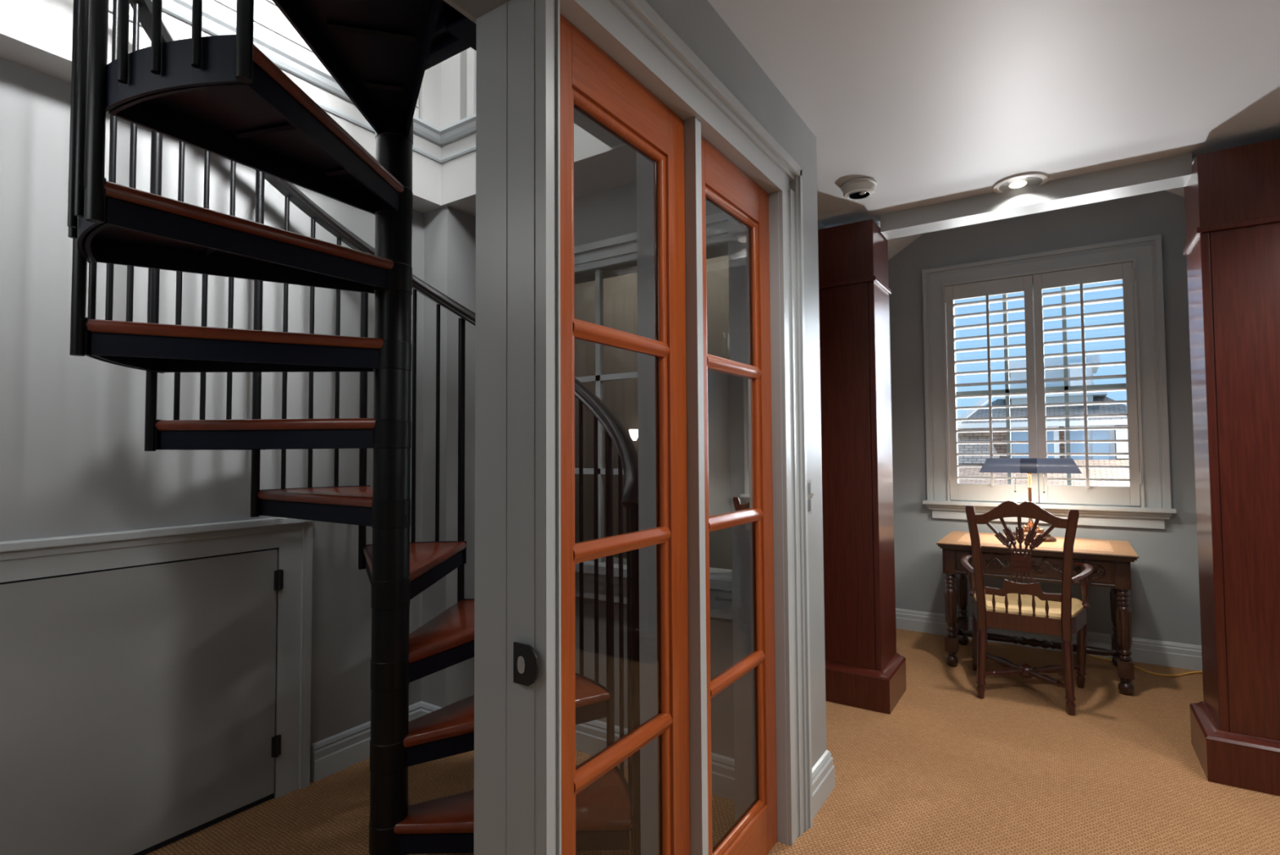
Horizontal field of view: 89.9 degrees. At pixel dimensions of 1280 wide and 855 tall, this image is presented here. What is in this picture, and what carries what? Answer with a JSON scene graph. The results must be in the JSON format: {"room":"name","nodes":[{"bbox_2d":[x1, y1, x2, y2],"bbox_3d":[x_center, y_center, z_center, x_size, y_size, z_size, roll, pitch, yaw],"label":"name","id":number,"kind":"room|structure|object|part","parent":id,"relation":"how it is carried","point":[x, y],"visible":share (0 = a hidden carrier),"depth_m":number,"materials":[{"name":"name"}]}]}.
{"room":"home office","nodes":[
{"label":"home office","id":0,"kind":"room"},
{"bbox_2d":[0,57,424,781],"bbox_3d":[-1.569,0.164,2.175,0.140,2.360,2.810,-2,-3,33],"label":"wall","id":1,"kind":"structure","parent":0,"point":[74,460],"depth_m":2.05,"materials":[{"name":"paint"}]},
{"bbox_2d":[0,516,315,854],"bbox_3d":[-1.744,0.820,1.713,0.042,1.018,1.782,-2,-3,33],"label":"door","id":2,"kind":"structure","parent":1,"relation":"in","point":[155,683],"depth_m":2.02,"materials":[{"name":"paint"}]},
{"bbox_2d":[0,0,636,217],"bbox_3d":[-0.938,-1.183,1.838,1.633,0.300,2.870,-2,-3,33],"label":"trim","id":3,"kind":"structure","parent":1,"relation":"attached to","point":[37,35],"depth_m":2.43,"materials":[{"name":"grey paint"}]},
{"bbox_2d":[189,0,440,128],"bbox_3d":[-1.592,-2.490,2.091,0.170,2.340,2.500,-2,-3,33],"label":"wall","id":4,"kind":"structure","parent":0,"point":[270,24],"depth_m":2.36,"materials":[{"name":"grey paint"}]},
{"bbox_2d":[108,0,475,163],"bbox_3d":[-0.972,-1.297,1.540,1.350,0.127,2.330,-2,-3,33],"label":"trim","id":5,"kind":"structure","parent":4,"relation":"attached to","point":[212,23],"depth_m":2.36,"materials":[{"name":"grey paint"}]},
{"bbox_2d":[421,47,734,758],"bbox_3d":[-0.232,-1.146,2.701,1.700,5.000,0.410,-2,-3,33],"label":"wall","id":6,"kind":"structure","parent":0,"point":[450,233],"depth_m":2.87,"materials":[{"name":"paint"}]},
{"bbox_2d":[311,700,734,800],"bbox_3d":[-0.393,1.287,2.664,1.678,0.138,0.621,-1,-2,7],"label":"baseboard","id":7,"kind":"structure","parent":6,"relation":"attached to","point":[332,754],"depth_m":2.56,"materials":[{"name":"grey paint"}]},
{"bbox_2d":[573,212,733,620],"bbox_3d":[-0.154,-0.037,2.668,1.290,1.490,0.100,-2,-3,33],"label":"window","id":8,"kind":"structure","parent":6,"relation":"in","point":[622,249],"depth_m":2.66,"materials":[{"name":"grey paint"}]},
{"bbox_3d":[-0.145,-0.109,2.667,1.270,1.345,0.035,-2,-3,33],"label":"casing","id":9,"kind":"part","parent":8,"relation":"part of","materials":[{"name":"grey paint"}]},
{"bbox_3d":[-0.158,0.635,2.631,1.290,0.145,0.070,-2,-3,33],"label":"sill","id":10,"kind":"part","parent":8,"relation":"part of","materials":[{"name":"grey paint"}]},
{"bbox_2d":[451,0,826,767],"bbox_3d":[-0.712,0.046,0.474,0.182,2.460,4.810,-2,-3,33],"label":"wall partition","id":11,"kind":"structure","parent":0,"point":[696,23],"depth_m":2.29,"materials":[{"name":"paint"}]},
{"bbox_2d":[513,641,539,686],"bbox_3d":[-0.202,0.420,1.134,0.058,0.071,0.006,-2,-3,33],"label":"strike plate","id":12,"kind":"object","parent":11,"relation":"attached to","point":[526,662],"visible":1,"depth_m":1.13,"materials":[{"name":"black metal"}]},
{"bbox_2d":[573,108,623,146],"bbox_3d":[-0.106,-1.168,1.991,0.413,0.250,0.618,-2,-3,33],"label":"trim","id":13,"kind":"structure","parent":11,"relation":"attached to","point":[582,121],"depth_m":2.23,"materials":[{"name":"grey paint"}]},
{"bbox_2d":[560,13,690,854],"bbox_3d":[-0.042,0.250,1.407,0.039,2.104,0.536,-2,-3,33],"label":"door","id":14,"kind":"structure","parent":11,"relation":"in","point":[592,83],"depth_m":1.52,"materials":[{"name":"brown wood"}]},
{"bbox_3d":[-0.049,-0.739,1.444,0.038,0.123,0.372,-2,-3,33],"label":"rail","id":15,"kind":"part","parent":14,"relation":"part of","materials":[{"name":"brown wood"}]},
{"bbox_2d":[443,0,813,854],"bbox_3d":[-0.238,0.179,1.167,0.228,2.240,2.594,-2,-3,33],"label":"trim","id":16,"kind":"structure","parent":11,"relation":"attached to","point":[517,773],"depth_m":1.25,"materials":[{"name":"grey paint"}]},
{"bbox_3d":[0.081,0.260,1.667,0.182,2.110,0.031,-2,-3,33],"label":"mullion post","id":17,"kind":"part","parent":16,"relation":"part of","materials":[{"name":"grey paint"}]},
{"bbox_3d":[-0.240,-0.876,1.202,0.216,0.130,2.594,-2,-3,33],"label":"head casing","id":18,"kind":"part","parent":16,"relation":"part of","materials":[{"name":"grey paint"}]},
{"bbox_3d":[0.440,0.222,2.183,0.216,2.220,0.144,-2,-3,33],"label":"casing","id":19,"kind":"part","parent":16,"relation":"part of","materials":[{"name":"grey paint"}]},
{"bbox_2d":[701,135,777,854],"bbox_3d":[0.272,0.266,1.883,0.039,2.104,0.538,-2,-3,33],"label":"door","id":20,"kind":"structure","parent":11,"relation":"in","point":[738,425],"depth_m":1.98,"materials":[{"name":"brown wood"}]},
{"bbox_3d":[0.270,0.046,1.891,0.001,0.431,0.358,-2,-3,33],"label":"glass pane","id":21,"kind":"part","parent":20,"relation":"part of","materials":[{"name":"clear glass"}]},
{"bbox_3d":[0.265,-0.724,1.920,0.038,0.123,0.374,-2,-3,33],"label":"rail","id":22,"kind":"part","parent":20,"relation":"part of","materials":[{"name":"brown wood"}]},
{"bbox_3d":[0.278,1.244,1.847,0.038,0.146,0.374,-2,-3,33],"label":"rail","id":23,"kind":"part","parent":20,"relation":"part of","materials":[{"name":"brown wood"}]},
{"bbox_2d":[807,479,813,514],"bbox_3d":[0.589,0.243,2.238,0.038,0.120,0.067,-2,-3,33],"label":"light switch","id":24,"kind":"object","parent":11,"relation":"attached to","point":[810,495],"visible":0.45,"depth_m":2.24,"materials":[{"name":"grey plastic"}]},
{"bbox_3d":[0.581,0.243,2.244,0.018,0.120,0.067,-2,-3,33],"label":"plate","id":25,"kind":"part","parent":24,"relation":"part of","materials":[{"name":"grey plastic"}]},
{"bbox_2d":[812,749,835,818],"bbox_3d":[0.562,1.268,2.330,0.204,0.138,0.289,-2,-3,33],"label":"baseboard","id":26,"kind":"structure","parent":11,"relation":"attached to","point":[823,771],"depth_m":2.29,"materials":[{"name":"grey paint"}]},
{"bbox_2d":[573,254,732,569],"bbox_3d":[0.160,0.166,3.053,1.300,2.400,0.040,-2,-3,33],"label":"wall","id":27,"kind":"structure","parent":0,"point":[620,292],"depth_m":3.21,"materials":[{"name":"brown"}]},
{"bbox_2d":[628,429,638,440],"bbox_3d":[-0.021,0.036,3.104,0.058,0.055,0.080,-2,-3,33],"label":"wall sconce","id":28,"kind":"object","parent":27,"relation":"attached to","point":[633,433],"visible":0.86,"depth_m":3.08,"materials":[{"name":"white glass"}]},
{"bbox_2d":[145,628,1279,854],"bbox_3d":[0.724,1.349,1.036,5.200,0.120,7.400,-2,-3,33],"label":"floor","id":29,"kind":"structure","parent":0,"point":[950,770],"depth_m":2.39,"materials":[{"name":"beige carpet"}]},
{"bbox_2d":[67,0,640,854],"bbox_3d":[-0.736,-0.772,1.894,1.419,4.200,1.452,-2,-3,33],"label":"spiral staircase","id":30,"kind":"structure","parent":29,"relation":"on","point":[221,95],"depth_m":1.78,"materials":[{"name":"black metal"}]},
{"bbox_3d":[-0.741,-0.951,1.903,1.410,2.377,1.452,-2,-3,33],"label":"handrail","id":31,"kind":"part","parent":30,"relation":"part of","materials":[{"name":"black metal"}]},
{"bbox_2d":[817,218,906,714],"bbox_3d":[1.141,0.169,3.330,0.337,2.402,0.377,-2,-3,33],"label":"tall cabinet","id":32,"kind":"object","parent":29,"relation":"on","point":[864,668],"visible":0.89,"depth_m":3.22,"materials":[{"name":"brown wood"}]},
{"bbox_3d":[1.039,0.237,3.229,0.246,1.916,0.006,-2,-3,33],"label":"door","id":33,"kind":"part","parent":32,"relation":"part of","materials":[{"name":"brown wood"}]},
{"bbox_2d":[960,500,1094,715],"bbox_3d":[1.977,0.862,3.299,0.604,1.005,0.602,-2,-3,33],"label":"armchair","id":34,"kind":"object","parent":29,"relation":"on","point":[1015,606],"visible":1,"depth_m":3.15,"materials":[{"name":"brown wood"}]},
{"bbox_3d":[1.906,1.193,3.631,0.045,0.368,0.060,0,-2,-4],"label":"leg","id":35,"kind":"part","parent":34,"relation":"part of","materials":[{"name":"brown wood"}]},
{"bbox_3d":[1.690,0.704,3.215,0.140,0.627,0.052,1,-3,-39],"label":"post","id":36,"kind":"part","parent":34,"relation":"part of","materials":[{"name":"brown wood"}]},
{"bbox_3d":[1.725,1.188,3.236,0.054,0.351,0.047,-2,-3,33],"label":"leg","id":37,"kind":"part","parent":34,"relation":"part of","materials":[{"name":"brown wood"}]},
{"bbox_3d":[1.821,0.413,3.081,0.386,0.122,0.044,-2,-3,33],"label":"crest rail","id":38,"kind":"part","parent":34,"relation":"part of","materials":[{"name":"brown wood"}]},
{"bbox_3d":[1.861,0.789,3.124,0.318,0.086,0.037,-2,-3,33],"label":"rail","id":39,"kind":"part","parent":34,"relation":"part of","materials":[{"name":"brown wood"}]},
{"bbox_3d":[2.008,0.926,3.341,0.506,0.047,0.473,-2,-3,33],"label":"rush seat","id":40,"kind":"part","parent":34,"relation":"part of","materials":[{"name":"beige wicker"}]},
{"bbox_3d":[2.009,0.964,3.340,0.526,0.078,0.493,-2,-3,33],"label":"seat frame","id":41,"kind":"part","parent":34,"relation":"part of","materials":[{"name":"brown wood"}]},
{"bbox_3d":[2.029,1.179,3.036,0.050,0.351,0.047,-2,-3,33],"label":"leg","id":42,"kind":"part","parent":34,"relation":"part of","materials":[{"name":"brown wood"}]},
{"bbox_3d":[2.009,0.694,3.003,0.056,0.627,0.146,-1,-2,11],"label":"post","id":43,"kind":"part","parent":34,"relation":"part of","materials":[{"name":"brown wood"}]},
{"bbox_3d":[2.314,1.181,3.361,0.047,0.368,0.058,0,-2,-21],"label":"leg","id":44,"kind":"part","parent":34,"relation":"part of","materials":[{"name":"brown wood"}]},
{"bbox_2d":[936,530,1138,695],"bbox_3d":[2.280,1.019,3.709,0.930,0.715,0.645,-2,-3,33],"label":"writing desk","id":45,"kind":"object","parent":29,"relation":"on","point":[1111,559],"visible":0.75,"depth_m":3.55,"materials":[{"name":"brown wood"}]},
{"bbox_3d":[1.806,1.040,3.729,0.069,0.681,0.070,-2,-3,33],"label":"leg","id":46,"kind":"part","parent":45,"relation":"part of","materials":[{"name":"brown wood"}]},
{"bbox_3d":[2.076,1.054,4.138,0.069,0.681,0.070,-2,-3,33],"label":"leg","id":47,"kind":"part","parent":45,"relation":"part of","materials":[{"name":"brown wood"}]},
{"bbox_2d":[979,457,1081,542],"bbox_3d":[2.310,0.422,3.799,0.512,0.483,0.185,-2,-3,33],"label":"desk lamp","id":48,"kind":"object","parent":45,"relation":"on","point":[1028,465],"visible":0.7,"depth_m":3.75,"materials":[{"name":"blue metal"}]},
{"bbox_3d":[2.314,0.435,3.804,0.039,0.360,0.040,-2,-3,33],"label":"stem","id":49,"kind":"part","parent":48,"relation":"part of","materials":[{"name":"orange metal"}]},
{"bbox_3d":[2.302,0.224,3.795,0.512,0.085,0.156,-2,-3,33],"label":"lamp shade","id":50,"kind":"part","parent":48,"relation":"part of","materials":[{"name":"blue glass"}]},
{"bbox_3d":[2.129,0.756,3.498,0.717,0.108,0.008,-2,-3,33],"label":"drawer","id":51,"kind":"part","parent":45,"relation":"part of","materials":[{"name":"brown wood"}]},
{"bbox_3d":[2.131,0.758,3.501,0.741,0.138,0.012,-2,-3,33],"label":"apron moulding","id":52,"kind":"part","parent":45,"relation":"part of","materials":[{"name":"brown wood"}]},
{"bbox_3d":[2.750,1.033,3.694,0.069,0.681,0.070,-2,-3,33],"label":"leg","id":53,"kind":"part","parent":45,"relation":"part of","materials":[{"name":"brown wood"}]},
{"bbox_3d":[2.480,1.020,3.285,0.069,0.681,0.070,-2,-3,33],"label":"leg","id":54,"kind":"part","parent":45,"relation":"part of","materials":[{"name":"brown wood"}]},
{"bbox_2d":[1088,653,1202,676],"bbox_3d":[2.877,1.362,3.637,0.535,0.017,0.198,-2,-3,33],"label":"power cord","id":55,"kind":"object","parent":29,"relation":"on","point":[1090,655],"visible":0.77,"depth_m":3.56,"materials":[{"name":"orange plastic"}]},
{"bbox_2d":[1182,137,1279,795],"bbox_3d":[2.497,0.127,2.437,0.642,2.402,0.377,-2,-3,33],"label":"tall cabinet","id":56,"kind":"object","parent":29,"relation":"on","point":[1232,249],"visible":0.96,"depth_m":2.42,"materials":[{"name":"brown wood"}]},
{"bbox_3d":[2.448,0.193,2.301,0.551,1.916,0.006,-2,-3,33],"label":"door","id":57,"kind":"part","parent":56,"relation":"part of","materials":[{"name":"brown wood"}]},
{"bbox_2d":[817,220,825,229],"bbox_3d":[0.496,0.157,3.695,1.155,2.460,0.120,-2,-3,33],"label":"wall","id":58,"kind":"structure","parent":0,"point":[820,225],"depth_m":3.40,"materials":[{"name":"paint"}]},
{"bbox_2d":[880,152,1192,239],"bbox_3d":[1.749,-1.281,3.050,1.910,0.530,0.145,-2,-3,33],"label":"ceiling beam","id":59,"kind":"structure","parent":58,"relation":"attached to","point":[1174,171],"depth_m":2.92,"materials":[{"name":"grey paint"}]},
{"bbox_2d":[707,0,1279,227],"bbox_3d":[0.390,-1.240,0.514,5.050,0.100,6.020,-2,-3,33],"label":"ceiling","id":60,"kind":"structure","parent":0,"point":[931,101],"depth_m":2.12,"materials":[{"name":"white paint"}]},
{"bbox_2d":[840,177,876,199],"bbox_3d":[0.995,-1.077,2.914,0.156,0.056,0.156,-2,-3,33],"label":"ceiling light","id":61,"kind":"object","parent":60,"relation":"attached to","point":[861,188],"visible":1,"depth_m":2.87,"materials":[{"name":"grey plastic"}]},
{"bbox_2d":[991,171,1049,193],"bbox_3d":[1.724,-1.103,2.908,0.224,0.014,0.224,-2,-3,33],"label":"recessed light","id":62,"kind":"object","parent":60,"relation":"in","point":[1034,178],"visible":0.94,"depth_m":2.88,"materials":[{"name":"grey plastic"}]},
{"bbox_3d":[1.721,-1.102,2.921,0.072,0.008,0.072,-2,-3,33],"label":"bulb","id":63,"kind":"part","parent":62,"relation":"part of","materials":[{"name":"white glass"}]},
{"bbox_2d":[887,186,1184,260],"bbox_3d":[2.091,-1.406,3.580,1.685,0.345,1.400,-2,-3,33],"label":"ceiling","id":64,"kind":"structure","parent":0,"point":[896,245],"depth_m":4.44,"materials":[{"name":"white paint"}]},
{"bbox_2d":[888,190,1201,644],"bbox_3d":[2.518,-0.083,4.190,2.000,2.950,0.160,-2,-3,33],"label":"wall","id":65,"kind":"structure","parent":0,"point":[1164,602],"depth_m":3.99,"materials":[{"name":"paint"}]},
{"bbox_2d":[945,275,1039,502],"bbox_3d":[2.308,-0.244,4.226,0.507,1.454,0.084,-2,-3,33],"label":"plantation shutter","id":66,"kind":"object","parent":65,"relation":"attached to","point":[962,491],"visible":0.92,"depth_m":4.21,"materials":[{"name":"grey paint"}]},
{"bbox_3d":[2.308,-0.921,4.257,0.413,0.098,0.030,-2,-3,33],"label":"rail","id":67,"kind":"part","parent":66,"relation":"part of","materials":[{"name":"grey paint"}]},
{"bbox_3d":[2.289,-0.253,4.197,0.016,1.266,0.014,-2,-3,33],"label":"tilt rod","id":68,"kind":"part","parent":66,"relation":"part of","materials":[{"name":"grey paint"}]},
{"bbox_3d":[2.316,0.427,4.207,0.413,0.112,0.030,-2,-3,33],"label":"rail","id":69,"kind":"part","parent":66,"relation":"part of","materials":[{"name":"grey paint"}]},
{"bbox_2d":[895,608,1202,671],"bbox_3d":[2.169,1.304,3.572,1.685,0.138,1.180,-2,-3,33],"label":"baseboard","id":70,"kind":"structure","parent":65,"relation":"attached to","point":[1160,652],"depth_m":3.86,"materials":[{"name":"grey paint"}]},
{"bbox_2d":[922,234,1176,528],"bbox_3d":[2.536,-0.253,4.118,1.337,1.714,0.220,-2,-3,33],"label":"window","id":71,"kind":"structure","parent":65,"relation":"attached to","point":[1144,253],"depth_m":3.95,"materials":[{"name":"grey paint"}]},
{"bbox_3d":[2.522,-0.254,4.086,1.049,1.475,0.042,-2,-3,33],"label":"shutter frame","id":72,"kind":"part","parent":71,"relation":"part of","materials":[{"name":"grey paint"}]},
{"bbox_3d":[2.590,-0.248,4.193,1.045,1.470,0.035,-2,-3,33],"label":"sash","id":73,"kind":"part","parent":71,"relation":"part of","materials":[{"name":"grey paint"}]},
{"bbox_3d":[2.504,0.511,4.033,1.337,0.062,0.085,-2,-3,33],"label":"sill","id":74,"kind":"part","parent":71,"relation":"part of","materials":[{"name":"grey paint"}]},
{"bbox_2d":[1032,261,1140,506],"bbox_3d":[2.734,-0.257,3.946,0.505,1.454,0.084,-2,-3,33],"label":"plantation shutter","id":75,"kind":"object","parent":65,"relation":"attached to","point":[1061,494],"visible":0.99,"depth_m":3.92,"materials":[{"name":"grey paint"}]},
{"bbox_3d":[2.733,-0.934,3.976,0.411,0.098,0.030,-2,-3,33],"label":"rail","id":76,"kind":"part","parent":75,"relation":"part of","materials":[{"name":"grey paint"}]},
{"bbox_3d":[2.715,-0.266,3.917,0.016,1.266,0.014,-2,-3,33],"label":"tilt rod","id":77,"kind":"part","parent":75,"relation":"part of","materials":[{"name":"grey paint"}]},
{"bbox_3d":[2.742,0.413,3.926,0.411,0.112,0.030,-2,-3,33],"label":"rail","id":78,"kind":"part","parent":75,"relation":"part of","materials":[{"name":"grey paint"}]},
{"label":"outside","id":79,"kind":"structure","parent":0,"visible":0},
{"bbox_3d":[13.855,6.084,20.742,60.000,0.300,39.800,-2,-3,33],"label":"ground","id":80,"kind":"structure","parent":79,"visible":0},
{"bbox_2d":[957,354,1129,486],"bbox_3d":[6.093,2.211,9.870,5.600,6.740,4.700,-2,-3,33],"label":"neighbouring house","id":81,"kind":"structure","parent":80,"relation":"on","point":[1104,434],"depth_m":10.20,"materials":[{"name":"white"}]},
{"bbox_3d":[7.124,-0.803,11.086,1.460,0.640,1.700,-2,-3,33],"label":"cornice","id":82,"kind":"part","parent":81,"relation":"part of","materials":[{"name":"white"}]}
]}

